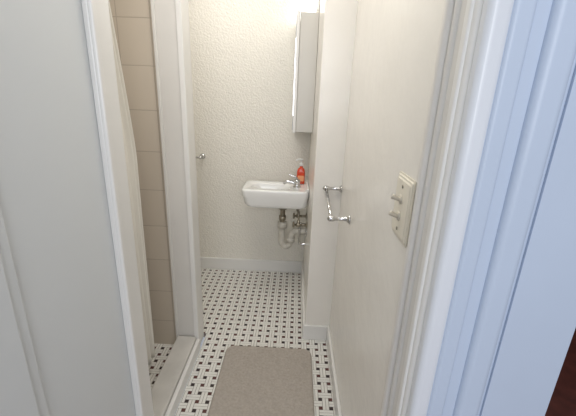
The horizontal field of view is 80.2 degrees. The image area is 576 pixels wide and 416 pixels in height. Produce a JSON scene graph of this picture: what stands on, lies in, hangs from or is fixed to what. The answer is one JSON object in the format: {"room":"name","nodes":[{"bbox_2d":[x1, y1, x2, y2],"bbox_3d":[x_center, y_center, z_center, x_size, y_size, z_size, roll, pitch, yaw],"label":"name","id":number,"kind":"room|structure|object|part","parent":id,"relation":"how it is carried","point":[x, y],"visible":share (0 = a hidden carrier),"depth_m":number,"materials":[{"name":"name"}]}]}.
{"room":"bathroom","nodes":[
{"label":"bathroom","id":0,"kind":"room"},
{"bbox_2d":[0,0,135,415],"bbox_3d":[-0.573,0.059,0.380,0.140,2.450,1.255,2,18,1],"label":"wall","id":1,"kind":"structure","parent":0,"point":[54,202],"depth_m":0.74,"materials":[{"name":"white paint"}]},
{"bbox_2d":[0,207,48,415],"bbox_3d":[-0.499,0.127,0.182,0.018,2.450,0.840,2,18,1],"label":"trim","id":2,"kind":"structure","parent":1,"relation":"attached to","point":[21,388],"depth_m":0.61,"materials":[{"name":"white paint"}]},
{"bbox_2d":[81,0,153,415],"bbox_3d":[-0.544,-0.124,0.948,0.164,2.450,0.100,2,18,1],"label":"trim","id":3,"kind":"structure","parent":1,"relation":"attached to","point":[96,16],"depth_m":0.95,"materials":[{"name":"white wood"}]},
{"bbox_2d":[108,0,154,364],"bbox_3d":[-0.673,-0.072,1.238,0.050,1.923,0.957,2,18,1],"label":"shower curtain","id":4,"kind":"object","parent":1,"relation":"hanging from","point":[128,136],"visible":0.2,"depth_m":1.49,"materials":[{"name":"white fabric"}]},
{"bbox_2d":[109,0,175,343],"bbox_3d":[-1.033,-0.374,1.661,0.855,2.450,0.012,2,18,1],"label":"tiled wall","id":5,"kind":"structure","parent":0,"point":[132,19],"depth_m":1.67,"materials":[{"name":"tile"}]},
{"bbox_2d":[148,344,173,387],"bbox_3d":[-1.086,0.954,1.581,0.865,0.030,0.960,2,18,1],"label":"floor","id":6,"kind":"structure","parent":0,"point":[162,351],"depth_m":1.91,"materials":[{"name":"tile"}]},
{"bbox_2d":[151,336,199,415],"bbox_3d":[-0.584,0.882,1.677,0.130,0.085,0.663,2,18,1],"label":"shower curb","id":7,"kind":"object","parent":6,"relation":"on","point":[167,390],"visible":1,"depth_m":1.70,"materials":[{"name":"stone"}]},
{"bbox_2d":[188,0,309,260],"bbox_3d":[-0.530,-0.663,2.608,2.005,2.450,0.100,2,18,1],"label":"wall","id":8,"kind":"structure","parent":0,"point":[243,51],"depth_m":2.55,"materials":[{"name":"white paint"}]},
{"bbox_2d":[196,153,204,158],"bbox_3d":[-0.877,-0.398,2.608,0.477,0.042,0.082,2,18,1],"label":"towel bar","id":9,"kind":"object","parent":8,"relation":"attached to","point":[202,156],"visible":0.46,"depth_m":2.62,"materials":[{"name":"silver metal"}]},
{"bbox_2d":[200,257,302,272],"bbox_3d":[-0.725,0.465,2.917,1.705,0.100,0.018,2,18,1],"label":"baseboard","id":10,"kind":"structure","parent":8,"relation":"attached to","point":[206,262],"depth_m":2.90,"materials":[{"name":"white wood"}]},
{"bbox_2d":[175,268,334,415],"bbox_3d":[-0.682,0.849,1.951,1.853,0.030,2.090,2,18,1],"label":"floor","id":11,"kind":"structure","parent":0,"point":[237,302],"depth_m":2.22,"materials":[{"name":"tile"}]},
{"bbox_2d":[207,345,314,415],"bbox_3d":[-0.123,0.949,1.628,0.498,0.018,0.825,2,18,1],"label":"bath mat","id":12,"kind":"object","parent":11,"relation":"on","point":[252,380],"visible":1,"depth_m":1.75,"materials":[{"name":"grey fabric"}]},
{"bbox_2d":[303,0,357,325],"bbox_3d":[0.308,-0.481,2.146,0.300,2.450,0.845,2,18,1],"label":"wall","id":13,"kind":"structure","parent":0,"point":[337,18],"depth_m":1.79,"materials":[{"name":"paint"}]},
{"bbox_2d":[242,174,308,248],"bbox_3d":[-0.090,0.029,2.494,0.462,0.583,0.280,2,18,1],"label":"sink","id":14,"kind":"object","parent":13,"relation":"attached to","point":[287,194],"visible":1,"depth_m":2.35,"materials":[{"name":"white ceramic"}]},
{"bbox_2d":[242,180,308,208],"bbox_3d":[-0.085,-0.095,2.454,0.462,0.133,0.280,2,18,1],"label":"basin","id":15,"kind":"object","parent":14,"relation":"in","point":[258,194],"depth_m":2.33,"materials":[{"name":"white ceramic"}]},
{"bbox_2d":[283,174,300,187],"bbox_3d":[0.028,-0.194,2.408,0.129,0.098,0.056,2,18,1],"label":"faucet","id":16,"kind":"object","parent":14,"relation":"on","point":[296,183],"depth_m":2.40,"materials":[{"name":"silver metal"}]},
{"bbox_2d":[296,158,304,183],"bbox_3d":[0.088,-0.269,2.488,0.071,0.185,0.041,2,18,1],"label":"soap bottle","id":17,"kind":"object","parent":14,"relation":"on","point":[301,171],"visible":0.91,"depth_m":2.48,"materials":[{"name":"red plastic"}]},
{"bbox_2d":[301,262,304,337],"bbox_3d":[0.108,0.632,2.503,0.014,0.100,0.827,2,18,1],"label":"baseboard","id":18,"kind":"structure","parent":13,"relation":"attached to","point":[302,271],"depth_m":2.40,"materials":[{"name":"white wood"}]},
{"bbox_2d":[292,10,318,132],"bbox_3d":[0.110,-0.870,2.267,0.132,0.700,0.363,2,18,1],"label":"medicine cabinet","id":19,"kind":"object","parent":13,"relation":"attached to","point":[307,26],"visible":1,"depth_m":2.09,"materials":[{"name":"white metal"}]},
{"bbox_2d":[292,22,296,129],"bbox_3d":[0.045,-0.872,2.268,0.002,0.666,0.329,2,18,1],"label":"mirror","id":20,"kind":"object","parent":19,"relation":"attached to","point":[295,74],"depth_m":2.13,"materials":[{"name":"clear glass"}]},
{"bbox_3d":[0.056,-0.872,2.268,0.019,0.700,0.363,2,18,1],"label":"cabinet door","id":21,"kind":"part","parent":19,"relation":"part of","materials":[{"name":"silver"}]},
{"bbox_2d":[300,0,319,17],"bbox_3d":[0.133,-1.274,2.131,0.117,0.145,0.355,2,18,1],"label":"vanity light","id":22,"kind":"object","parent":13,"relation":"attached to","point":[305,5],"visible":0.61,"depth_m":1.98,"materials":[{"name":"white glass"}]},
{"bbox_2d":[303,324,326,339],"bbox_3d":[0.165,0.764,2.102,0.146,0.100,0.014,2,18,1],"label":"baseboard","id":23,"kind":"structure","parent":13,"relation":"attached to","point":[313,332],"depth_m":2.09,"materials":[{"name":"white wood"}]},
{"bbox_2d":[323,185,350,223],"bbox_3d":[0.229,-0.027,1.659,0.100,0.095,0.367,2,18,1],"label":"towel bar","id":24,"kind":"object","parent":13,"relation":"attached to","point":[330,218],"visible":1,"depth_m":1.57,"materials":[{"name":"silver metal"}]},
{"bbox_2d":[329,0,445,415],"bbox_3d":[0.350,-0.154,1.147,0.145,2.450,1.255,2,18,1],"label":"wall","id":25,"kind":"structure","parent":0,"point":[396,42],"depth_m":1.04,"materials":[{"name":"paint"}]},
{"bbox_2d":[326,326,341,415],"bbox_3d":[0.229,0.939,1.573,0.014,0.100,1.125,2,18,1],"label":"baseboard","id":26,"kind":"structure","parent":25,"relation":"attached to","point":[337,408],"depth_m":1.75,"materials":[{"name":"white wood"}]},
{"bbox_2d":[388,171,416,247],"bbox_3d":[0.249,-0.001,0.783,0.032,0.150,0.116,2,18,1],"label":"light switch","id":27,"kind":"object","parent":25,"relation":"attached to","point":[401,214],"visible":1,"depth_m":0.76,"materials":[{"name":"beige plastic"}]},
{"bbox_2d":[381,0,466,415],"bbox_3d":[0.252,0.008,0.637,0.020,2.450,0.080,2,18,1],"label":"trim","id":28,"kind":"structure","parent":25,"relation":"attached to","point":[454,11],"depth_m":0.62,"materials":[{"name":"wood"}]},
{"bbox_2d":[395,0,483,415],"bbox_3d":[0.261,0.027,0.580,0.040,2.450,0.050,2,18,1],"label":"trim","id":29,"kind":"structure","parent":25,"relation":"attached to","point":[473,12],"depth_m":0.55,"materials":[{"name":"white wood"}]},
{"bbox_2d":[406,0,513,415],"bbox_3d":[0.265,0.037,0.548,0.034,2.450,0.029,2,18,1],"label":"trim","id":30,"kind":"structure","parent":25,"relation":"attached to","point":[496,14],"depth_m":0.52,"materials":[{"name":"white wood"}]},
{"bbox_2d":[479,65,575,415],"bbox_3d":[0.438,0.044,0.546,0.117,2.450,0.025,2,18,1],"label":"wall","id":31,"kind":"structure","parent":0,"point":[539,327],"depth_m":0.57,"materials":[{"name":"paint"}]},
{"bbox_2d":[426,0,575,415],"bbox_3d":[0.325,0.040,0.546,0.110,2.450,0.039,2,18,1],"label":"trim","id":32,"kind":"structure","parent":31,"relation":"attached to","point":[538,63],"depth_m":0.51,"materials":[{"name":"wood"}]},
{"bbox_2d":[545,328,575,415],"bbox_3d":[2.016,0.883,2.168,2.960,0.029,2.710,2,18,1],"label":"floor","id":33,"kind":"structure","parent":0,"point":[562,402],"depth_m":1.81,"materials":[{"name":"brown wood"}]},
{"bbox_3d":[-1.081,-0.395,1.718,0.955,2.450,0.108,2,18,1],"label":"wall partition","id":34,"kind":"structure","parent":0,"visible":0},
{"bbox_2d":[150,0,203,338],"bbox_3d":[-0.544,-0.367,1.695,0.124,2.450,0.140,2,18,1],"label":"trim","id":35,"kind":"structure","parent":34,"relation":"attached to","point":[163,13],"depth_m":1.67,"materials":[{"name":"paint"}]},
{"bbox_2d":[175,0,203,343],"bbox_3d":[-0.488,-0.360,1.680,0.026,2.450,0.110,2,18,1],"label":"trim","id":36,"kind":"structure","parent":34,"relation":"attached to","point":[181,6],"depth_m":1.69,"materials":[{"name":"white paint"}]}
]}

